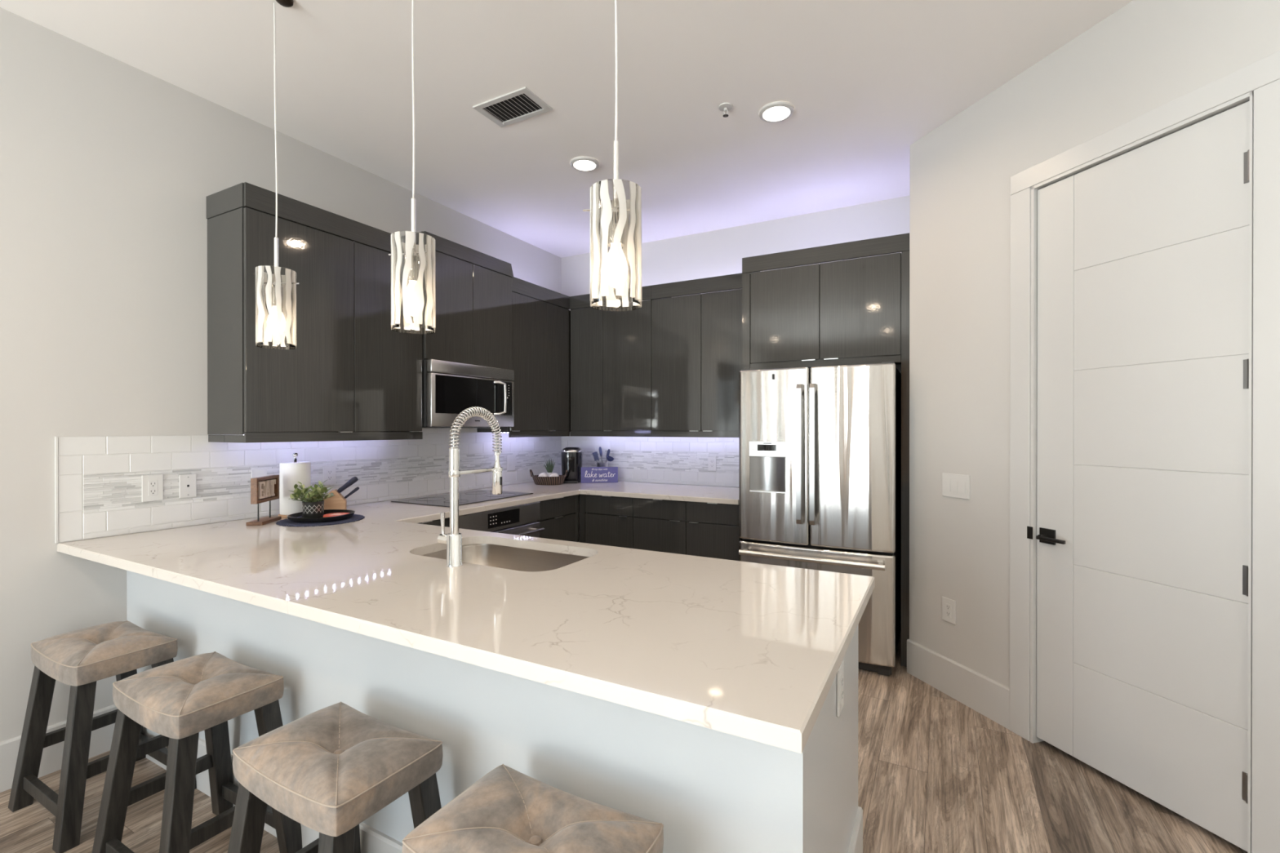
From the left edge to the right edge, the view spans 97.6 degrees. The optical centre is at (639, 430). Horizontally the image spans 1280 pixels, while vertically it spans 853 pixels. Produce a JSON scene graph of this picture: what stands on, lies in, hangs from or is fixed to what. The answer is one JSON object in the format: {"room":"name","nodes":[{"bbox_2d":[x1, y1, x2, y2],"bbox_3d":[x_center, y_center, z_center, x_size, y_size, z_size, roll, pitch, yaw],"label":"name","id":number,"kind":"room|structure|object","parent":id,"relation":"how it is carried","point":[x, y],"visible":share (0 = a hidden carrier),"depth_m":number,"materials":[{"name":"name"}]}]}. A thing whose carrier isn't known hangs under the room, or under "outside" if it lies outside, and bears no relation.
{"room":"kitchen","nodes":[
{"label":"kitchen","id":0,"kind":"room"},
{"bbox_2d":[0,7,560,742],"bbox_3d":[-2.810,-0.115,1.549,0.120,2.975,8.720,0,0,28],"label":"wall","id":1,"kind":"structure","parent":0,"point":[109,166],"depth_m":2.37,"materials":[{"name":"grey paint"}]},
{"bbox_2d":[0,704,117,792],"bbox_3d":[-3.532,1.283,0.080,0.014,0.186,5.404,0,0,28],"label":"baseboard","id":2,"kind":"structure","parent":1,"relation":"attached to","point":[101,738],"depth_m":2.24,"materials":[{"name":"grey paint"}]},
{"bbox_2d":[54,427,561,543],"bbox_3d":[-1.545,0.200,3.748,0.009,0.505,3.394,0,0,28],"label":"tile backsplash","id":3,"kind":"structure","parent":1,"relation":"attached to","point":[98,479],"depth_m":2.80,"materials":[{"name":"white tile"}]},
{"bbox_2d":[142,474,163,502],"bbox_3d":[-2.198,0.261,2.529,0.008,0.118,0.077,0,0,28],"label":"wall outlet","id":4,"kind":"object","parent":3,"relation":"attached to","point":[152,485],"visible":1,"depth_m":2.53,"materials":[{"name":"white plastic"}]},
{"bbox_2d":[148,480,157,495],"bbox_3d":[-2.196,0.261,2.527,0.002,0.067,0.033,0,0,28],"label":"receptacle","id":5,"kind":"object","parent":4,"relation":"attached to","point":[153,484],"depth_m":2.53,"materials":[{"name":"white plastic"}]},
{"bbox_2d":[178,474,196,497],"bbox_3d":[-2.135,0.264,2.647,0.007,0.109,0.068,0,0,28],"label":"wall jack","id":6,"kind":"object","parent":3,"relation":"attached to","point":[187,482],"visible":1,"depth_m":2.65,"materials":[{"name":"white plastic"}]},
{"bbox_2d":[251,468,266,478],"bbox_3d":[-1.985,0.259,2.922,0.008,0.112,0.075,0,0,28],"label":"blank plate","id":7,"kind":"object","parent":3,"relation":"attached to","point":[263,472],"visible":0.44,"depth_m":2.92,"materials":[{"name":"white plastic"}]},
{"bbox_2d":[322,465,335,484],"bbox_3d":[-1.804,0.262,3.256,0.008,0.112,0.077,0,0,28],"label":"wall outlet","id":8,"kind":"object","parent":3,"relation":"attached to","point":[328,471],"visible":0.95,"depth_m":3.25,"materials":[{"name":"white plastic"}]},
{"bbox_2d":[326,469,332,480],"bbox_3d":[-1.802,0.262,3.255,0.002,0.067,0.033,0,0,28],"label":"receptacle","id":9,"kind":"object","parent":8,"relation":"attached to","point":[329,472],"depth_m":3.25,"materials":[{"name":"white plastic"}]},
{"bbox_2d":[506,454,515,470],"bbox_3d":[-1.064,0.267,4.622,0.008,0.128,0.098,0,0,28],"label":"light switch","id":10,"kind":"object","parent":3,"relation":"attached to","point":[510,458],"visible":1,"depth_m":4.62,"materials":[{"name":"white plastic"}]},
{"bbox_2d":[206,182,422,442],"bbox_3d":[-1.713,-0.538,3.074,0.353,1.191,0.993,0,0,28],"label":"upper cabinet","id":11,"kind":"object","parent":1,"relation":"attached to","point":[348,376],"visible":0.9,"depth_m":2.82,"materials":[{"name":"laminate"}]},
{"bbox_2d":[401,231,513,369],"bbox_3d":[-1.277,-0.822,3.860,0.371,0.790,0.809,0,0,28],"label":"upper cabinet","id":12,"kind":"object","parent":1,"relation":"attached to","point":[473,288],"visible":0.56,"depth_m":3.74,"materials":[{"name":"laminate"}]},
{"bbox_2d":[422,359,514,427],"bbox_3d":[-1.240,-0.224,3.821,0.455,0.420,0.748,0,0,28],"label":"microwave","id":13,"kind":"object","parent":12,"relation":"attached to","point":[449,388],"visible":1,"depth_m":3.64,"materials":[{"name":"grey metal"}]},
{"bbox_2d":[477,276,571,437],"bbox_3d":[-0.849,-0.542,4.669,0.353,1.191,1.054,0,0,28],"label":"upper cabinet","id":14,"kind":"object","parent":1,"relation":"attached to","point":[541,316],"visible":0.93,"depth_m":4.43,"materials":[{"name":"laminate"}]},
{"bbox_2d":[126,570,857,852],"bbox_3d":[-0.781,0.931,2.113,2.913,0.880,0.791,0,0,28],"label":"peninsula base","id":15,"kind":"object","parent":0,"point":[711,791],"depth_m":1.42,"materials":[{"name":"grey paint"}]},
{"bbox_2d":[143,726,862,852],"bbox_3d":[-0.772,1.278,2.100,2.912,0.186,0.805,0,0,28],"label":"baseboard","id":16,"kind":"structure","parent":15,"relation":"attached to","point":[371,840],"depth_m":1.71,"materials":[{"name":"grey paint"}]},
{"bbox_2d":[836,660,844,717],"bbox_3d":[0.514,0.661,1.436,0.008,0.118,0.075,0,0,28],"label":"wall outlet","id":17,"kind":"object","parent":15,"relation":"attached to","point":[840,674],"visible":0.94,"depth_m":1.42,"materials":[{"name":"white plastic"}]},
{"bbox_2d":[840,672,843,703],"bbox_3d":[0.516,0.661,1.435,0.002,0.067,0.033,0,0,28],"label":"receptacle","id":18,"kind":"object","parent":17,"relation":"attached to","point":[842,673],"depth_m":1.43,"materials":[{"name":"white plastic"}]},
{"bbox_2d":[0,0,1133,257],"bbox_3d":[-0.489,-1.649,0.236,5.510,0.100,8.870,0,0,28],"label":"ceiling","id":19,"kind":"structure","parent":0,"point":[864,81],"depth_m":2.56,"materials":[{"name":"white paint"}]},
{"bbox_2d":[255,0,298,349],"bbox_3d":[-1.350,-0.956,2.084,0.136,1.294,0.128,0,0,28],"label":"pendant lamp","id":20,"kind":"object","parent":19,"relation":"hanging from","point":[274,326],"visible":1,"depth_m":2.07,"materials":[{"name":"white glass"}]},
{"bbox_2d":[388,0,435,333],"bbox_3d":[-0.700,-0.955,1.732,0.128,1.294,0.128,0,0,-33],"label":"pendant lamp","id":21,"kind":"object","parent":19,"relation":"hanging from","point":[415,262],"visible":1,"depth_m":1.70,"materials":[{"name":"white glass"}]},
{"bbox_2d":[472,86,552,127],"bbox_3d":[-0.633,-1.597,2.789,0.336,0.016,0.206,0,0,28],"label":"ceiling vent","id":22,"kind":"object","parent":19,"relation":"in","point":[522,104],"visible":1,"depth_m":2.79,"materials":[{"name":"metal"}]},
{"bbox_2d":[569,155,599,171],"bbox_3d":[-0.333,-1.599,3.376,0.176,0.014,0.176,0,0,28],"label":"recessed light","id":23,"kind":"object","parent":19,"relation":"in","point":[583,163],"visible":1,"depth_m":3.36,"materials":[{"name":"white plastic"}]},
{"bbox_2d":[582,0,641,310],"bbox_3d":[-0.059,-0.954,1.384,0.128,1.294,0.128,0,0,44],"label":"pendant lamp","id":24,"kind":"object","parent":19,"relation":"hanging from","point":[609,223],"visible":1,"depth_m":1.34,"materials":[{"name":"white glass"}]},
{"bbox_2d":[718,102,733,117],"bbox_3d":[0.425,-1.581,2.781,0.072,0.047,0.072,0,0,28],"label":"sprinkler","id":25,"kind":"object","parent":19,"relation":"attached to","point":[726,106],"visible":1,"depth_m":2.77,"materials":[{"name":"grey paint"}]},
{"bbox_2d":[758,101,794,122],"bbox_3d":[0.687,-1.598,2.823,0.176,0.014,0.176,0,0,28],"label":"recessed light","id":26,"kind":"object","parent":19,"relation":"in","point":[777,111],"visible":1,"depth_m":2.81,"materials":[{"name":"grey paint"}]},
{"bbox_2d":[0,631,1247,852],"bbox_3d":[-0.489,1.426,0.243,5.510,0.100,8.870,0,0,28],"label":"floor","id":27,"kind":"structure","parent":0,"point":[936,774],"depth_m":2.06,"materials":[{"name":"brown wood"}]},
{"bbox_2d":[8,620,196,852],"bbox_3d":[-1.994,1.067,2.089,0.476,0.610,0.385,0,0,28],"label":"bar stool","id":28,"kind":"object","parent":27,"relation":"on","point":[78,659],"visible":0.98,"depth_m":2.00,"materials":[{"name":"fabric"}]},
{"bbox_2d":[92,651,302,852],"bbox_3d":[-1.390,1.067,1.769,0.476,0.610,0.385,0,0,28],"label":"bar stool","id":29,"kind":"object","parent":27,"relation":"on","point":[178,700],"visible":0.98,"depth_m":1.71,"materials":[{"name":"beige leather"}]},
{"bbox_2d":[227,701,443,852],"bbox_3d":[-0.752,1.068,1.400,0.476,0.610,0.385,0,0,29],"label":"bar stool","id":30,"kind":"object","parent":27,"relation":"on","point":[328,770],"visible":1,"depth_m":1.34,"materials":[{"name":"beige leather"}]},
{"bbox_2d":[418,517,449,527],"bbox_3d":[-1.454,0.929,3.176,0.712,0.879,0.402,0,0,28],"label":"base cabinet","id":31,"kind":"object","parent":27,"relation":"on","point":[435,522],"visible":0.09,"depth_m":3.08,"materials":[{"name":"laminate"}]},
{"bbox_2d":[458,502,544,537],"bbox_3d":[-1.124,0.877,3.660,0.715,0.771,0.740,0,0,28],"label":"oven","id":32,"kind":"object","parent":27,"relation":"on","point":[522,519],"visible":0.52,"depth_m":3.57,"materials":[{"name":"grey metal"}]},
{"bbox_2d":[401,764,663,852],"bbox_3d":[-0.205,1.069,1.101,0.476,0.610,0.385,0,0,28],"label":"bar stool","id":33,"kind":"object","parent":27,"relation":"on","point":[507,810],"visible":1,"depth_m":1.10,"materials":[{"name":"beige leather"}]},
{"bbox_2d":[537,494,578,542],"bbox_3d":[-0.883,0.927,4.230,0.712,0.879,0.478,0,0,28],"label":"base cabinet","id":34,"kind":"object","parent":27,"relation":"on","point":[558,517],"visible":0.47,"depth_m":4.07,"materials":[{"name":"laminate"}]},
{"bbox_2d":[585,494,634,548],"bbox_3d":[-0.065,0.926,4.466,0.416,0.879,0.735,0,0,28],"label":"base cabinet","id":35,"kind":"object","parent":27,"relation":"on","point":[609,520],"visible":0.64,"depth_m":4.15,"materials":[{"name":"laminate"}]},
{"bbox_2d":[579,493,586,542],"bbox_3d":[-0.435,0.877,4.277,0.052,0.779,0.024,0,0,28],"label":"post","id":36,"kind":"object","parent":35,"relation":"attached to","point":[582,497],"visible":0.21,"depth_m":4.26,"materials":[{"name":"laminate"}]},
{"bbox_2d":[633,497,687,555],"bbox_3d":[0.301,0.927,4.267,0.415,0.879,0.735,0,0,28],"label":"base cabinet","id":37,"kind":"object","parent":27,"relation":"on","point":[659,525],"visible":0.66,"depth_m":3.95,"materials":[{"name":"laminate"}]},
{"bbox_2d":[685,501,742,560],"bbox_3d":[0.653,0.927,4.077,0.384,0.879,0.735,0,0,28],"label":"base cabinet","id":38,"kind":"object","parent":27,"relation":"on","point":[712,529],"visible":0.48,"depth_m":3.76,"materials":[{"name":"laminate"}]},
{"bbox_2d":[57,480,874,753],"bbox_3d":[-0.245,0.472,3.051,2.958,0.033,3.394,0,0,28],"label":"countertop","id":39,"kind":"structure","parent":38,"relation":"on","point":[754,651],"depth_m":1.52,"materials":[{"name":"white stone"}]},
{"bbox_2d":[245,475,281,525],"bbox_3d":[-1.851,0.342,2.764,0.072,0.226,0.210,0,0,-8],"label":"eat sign","id":40,"kind":"object","parent":39,"relation":"on","point":[266,488],"visible":1,"depth_m":2.74,"materials":[{"name":"brown wood"}]},
{"bbox_2d":[277,452,297,517],"bbox_3d":[-1.833,0.287,2.981,0.156,0.336,0.156,0,0,28],"label":"paper towel holder","id":41,"kind":"object","parent":39,"relation":"on","point":[295,455],"visible":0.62,"depth_m":2.97,"materials":[{"name":"silver metal"}]},
{"bbox_2d":[279,461,311,515],"bbox_3d":[-1.833,0.306,2.981,0.141,0.270,0.141,0,0,28],"label":"paper towel roll","id":42,"kind":"object","parent":41,"relation":"on","point":[290,473],"visible":0.73,"depth_m":2.92,"materials":[{"name":"white paper"}]},
{"bbox_2d":[275,514,364,526],"bbox_3d":[-1.607,0.452,2.831,0.392,0.006,0.392,0,0,28],"label":"placemat","id":43,"kind":"object","parent":39,"relation":"on","point":[286,522],"visible":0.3,"depth_m":2.72,"materials":[{"name":"fabric"}]},
{"bbox_2d":[286,509,355,522],"bbox_3d":[-1.607,0.435,2.831,0.286,0.027,0.286,0,0,6],"label":"tray","id":44,"kind":"object","parent":43,"relation":"on","point":[298,517],"visible":0.82,"depth_m":2.76,"materials":[{"name":"black metal"}]},
{"bbox_2d":[289,480,334,517],"bbox_3d":[-1.683,0.347,2.861,0.188,0.186,0.261,0,0,-5],"label":"potted plant","id":45,"kind":"object","parent":44,"relation":"on","point":[313,507],"visible":1,"depth_m":2.84,"materials":[{"name":"green plant"}]},
{"bbox_2d":[323,488,346,509],"bbox_3d":[-1.731,0.396,3.156,0.135,0.117,0.080,0,0,-24],"label":"knife block","id":46,"kind":"object","parent":44,"relation":"on","point":[338,501],"visible":0.66,"depth_m":3.13,"materials":[{"name":"brown wood"}]},
{"bbox_2d":[337,476,358,493],"bbox_3d":[-1.652,0.309,3.168,0.108,0.092,0.020,0,0,-24],"label":"knife","id":47,"kind":"object","parent":46,"relation":"on","point":[354,479],"visible":1,"depth_m":3.16,"materials":[{"name":"black plastic"}]},
{"bbox_2d":[343,486,359,498],"bbox_3d":[-1.645,0.358,3.199,0.079,0.066,0.011,0,0,-24],"label":"knife","id":48,"kind":"object","parent":46,"relation":"in","point":[356,489],"visible":1,"depth_m":3.20,"materials":[{"name":"black plastic"}]},
{"bbox_2d":[323,512,349,517],"bbox_3d":[-1.540,0.435,2.849,0.124,0.012,0.124,0,0,28],"label":"coaster","id":49,"kind":"object","parent":44,"relation":"on","point":[334,513],"visible":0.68,"depth_m":2.84,"materials":[{"name":"pink"}]},
{"bbox_2d":[391,489,533,506],"bbox_3d":[-1.165,0.450,3.758,0.514,0.006,0.772,0,0,28],"label":"cooktop","id":50,"kind":"object","parent":39,"relation":"in","point":[468,497],"visible":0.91,"depth_m":3.68,"materials":[{"name":"black glass"}]},
{"bbox_2d":[437,406,502,567],"bbox_3d":[-0.596,0.187,1.991,0.092,0.541,0.255,0,0,28],"label":"faucet","id":51,"kind":"object","parent":39,"relation":"on","point":[453,540],"visible":1,"depth_m":1.89,"materials":[{"name":"silver metal"}]},
{"bbox_2d":[420,543,589,571],"bbox_3d":[-0.514,0.581,2.114,0.736,0.180,0.455,0,0,28],"label":"sink","id":52,"kind":"object","parent":39,"relation":"in","point":[514,558],"visible":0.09,"depth_m":2.34,"materials":[{"name":"silver metal"}]},
{"bbox_2d":[529,469,568,484],"bbox_3d":[-0.757,0.389,4.663,0.316,0.123,0.206,0,0,0],"label":"wicker basket","id":53,"kind":"object","parent":39,"relation":"on","point":[559,480],"visible":0.94,"depth_m":4.59,"materials":[{"name":"brown wicker"}]},
{"bbox_2d":[537,472,547,476],"bbox_3d":[-0.803,0.391,4.651,0.072,0.072,0.100,0,0,0],"label":"rolled towel","id":54,"kind":"object","parent":53,"relation":"in","point":[543,474],"visible":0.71,"depth_m":4.61,"materials":[{"name":"white fabric"}]},
{"bbox_2d":[543,458,555,476],"bbox_3d":[-0.757,0.339,4.721,0.086,0.206,0.092,0,0,28],"label":"potted succulent","id":55,"kind":"object","parent":53,"relation":"in","point":[549,468],"visible":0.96,"depth_m":4.70,"materials":[{"name":"green plant"}]},
{"bbox_2d":[549,472,559,476],"bbox_3d":[-0.711,0.393,4.652,0.070,0.070,0.100,0,0,0],"label":"rolled towel","id":56,"kind":"object","parent":53,"relation":"in","point":[554,474],"visible":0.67,"depth_m":4.61,"materials":[{"name":"white fabric"}]},
{"bbox_2d":[560,447,582,483],"bbox_3d":[-0.583,0.299,4.846,0.198,0.302,0.220,0,0,0],"label":"coffee maker","id":57,"kind":"object","parent":39,"relation":"on","point":[571,458],"visible":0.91,"depth_m":4.76,"materials":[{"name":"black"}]},
{"bbox_2d":[563,480,577,483],"bbox_3d":[-0.590,0.441,4.771,0.120,0.018,0.068,0,0,0],"label":"drip tray","id":58,"kind":"object","parent":57,"relation":"on","point":[565,482],"depth_m":4.74,"materials":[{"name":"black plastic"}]},
{"bbox_2d":[580,466,617,483],"bbox_3d":[-0.347,0.383,4.793,0.316,0.134,0.022,0,0,-9],"label":"sign","id":59,"kind":"object","parent":39,"relation":"on","point":[588,474],"visible":1,"depth_m":4.78,"materials":[{"name":"purple wood"}]},
{"bbox_2d":[595,462,608,466],"bbox_3d":[-0.332,0.366,4.906,0.107,0.168,0.107,0,0,28],"label":"utensil crock","id":60,"kind":"object","parent":39,"relation":"on","point":[600,464],"visible":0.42,"depth_m":4.87,"materials":[{"name":"white ceramic"}]},
{"bbox_2d":[592,451,599,462],"bbox_3d":[-0.369,0.314,4.896,0.096,0.251,0.023,0,0,28],"label":"slotted turner","id":61,"kind":"object","parent":60,"relation":"in","point":[594,455],"visible":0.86,"depth_m":4.90,"materials":[{"name":"blue plastic"}]},
{"bbox_2d":[599,446,602,462],"bbox_3d":[-0.333,0.293,4.938,0.061,0.292,0.017,0,0,28],"label":"spoon","id":62,"kind":"object","parent":60,"relation":"in","point":[600,448],"visible":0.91,"depth_m":4.94,"materials":[{"name":"blue plastic"}]},
{"bbox_2d":[604,448,609,462],"bbox_3d":[-0.303,0.302,4.905,0.091,0.274,0.017,0,0,28],"label":"scraper","id":63,"kind":"object","parent":60,"relation":"in","point":[608,451],"visible":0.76,"depth_m":4.89,"materials":[{"name":"blue plastic"}]},
{"bbox_2d":[606,455,613,461],"bbox_3d":[-0.299,0.331,4.884,0.159,0.218,0.070,0,0,28],"label":"ladle","id":64,"kind":"object","parent":60,"relation":"in","point":[609,458],"visible":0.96,"depth_m":4.85,"materials":[{"name":"blue plastic"}]},
{"bbox_2d":[738,361,901,676],"bbox_3d":[1.183,0.494,3.612,0.893,1.748,0.906,0,0,28],"label":"refrigerator","id":65,"kind":"object","parent":27,"relation":"on","point":[820,447],"visible":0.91,"depth_m":3.23,"materials":[{"name":"grey metal"}]},
{"bbox_2d":[560,195,910,542],"bbox_3d":[0.653,-0.122,4.562,3.099,2.975,0.120,0,0,28],"label":"wall","id":66,"kind":"structure","parent":0,"point":[720,252],"depth_m":4.40,"materials":[{"name":"grey paint"}]},
{"bbox_2d":[569,285,651,436],"bbox_3d":[-0.178,-0.542,4.742,0.783,1.191,0.353,0,0,28],"label":"upper cabinet","id":67,"kind":"object","parent":66,"relation":"attached to","point":[611,347],"visible":0.91,"depth_m":4.58,"materials":[{"name":"laminate"}]},
{"bbox_2d":[560,435,738,487],"bbox_3d":[0.128,0.198,4.775,1.974,0.505,0.007,0,0,28],"label":"tile backsplash","id":68,"kind":"structure","parent":66,"relation":"attached to","point":[655,460],"depth_m":4.72,"materials":[{"name":"white tile"}]},
{"bbox_2d":[707,456,716,471],"bbox_3d":[0.582,0.271,4.520,0.070,0.112,0.008,0,0,28],"label":"wall outlet","id":69,"kind":"object","parent":68,"relation":"attached to","point":[712,460],"visible":1,"depth_m":4.52,"materials":[{"name":"white plastic"}]},
{"bbox_2d":[710,459,714,467],"bbox_3d":[0.581,0.271,4.518,0.033,0.067,0.002,0,0,28],"label":"receptacle","id":70,"kind":"object","parent":69,"relation":"attached to","point":[712,461],"depth_m":4.52,"materials":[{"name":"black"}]},
{"bbox_2d":[651,272,742,437],"bbox_3d":[0.539,-0.542,4.353,0.854,1.191,0.353,0,0,28],"label":"upper cabinet","id":71,"kind":"object","parent":66,"relation":"attached to","point":[696,340],"visible":0.7,"depth_m":4.23,"materials":[{"name":"laminate"}]},
{"bbox_2d":[742,232,909,666],"bbox_3d":[1.272,0.116,3.763,1.001,2.503,0.695,0,0,28],"label":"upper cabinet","id":72,"kind":"object","parent":66,"relation":"attached to","point":[854,311],"visible":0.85,"depth_m":3.41,"materials":[{"name":"laminate"}]},
{"bbox_2d":[909,0,1279,687],"bbox_3d":[1.531,-0.109,-0.660,1.680,2.975,8.916,0,0,13],"label":"wall","id":73,"kind":"structure","parent":0,"point":[1145,55],"depth_m":2.69,"materials":[{"name":"grey paint"}]},
{"bbox_2d":[942,596,955,624],"bbox_3d":[1.597,0.933,2.900,0.008,0.122,0.084,0,0,-17],"label":"wall outlet","id":74,"kind":"object","parent":73,"relation":"attached to","point":[948,606],"visible":1,"depth_m":2.89,"materials":[{"name":"white plastic"}]},
{"bbox_2d":[945,603,951,617],"bbox_3d":[1.595,0.933,2.899,0.002,0.067,0.033,0,0,-17],"label":"receptacle","id":75,"kind":"object","parent":74,"relation":"attached to","point":[948,606],"depth_m":2.90,"materials":[{"name":"white plastic"}]},
{"bbox_2d":[942,472,969,499],"bbox_3d":[1.609,0.285,2.858,0.008,0.120,0.168,0,0,-17],"label":"light switch","id":76,"kind":"object","parent":73,"relation":"attached to","point":[957,486],"visible":1,"depth_m":2.85,"materials":[{"name":"white plastic"}]},
{"bbox_2d":[906,639,1009,729],"bbox_3d":[1.965,1.280,1.654,0.014,0.186,3.164,0,0,-17],"label":"baseboard","id":77,"kind":"structure","parent":73,"relation":"attached to","point":[979,692],"depth_m":2.81,"materials":[{"name":"grey paint"}]},
{"bbox_2d":[1009,50,1279,852],"bbox_3d":[1.854,0.109,2.121,0.157,2.524,0.928,0,0,-17],"label":"door","id":78,"kind":"structure","parent":73,"relation":"in","point":[1144,252],"depth_m":2.02,"materials":[{"name":"grey paint"}]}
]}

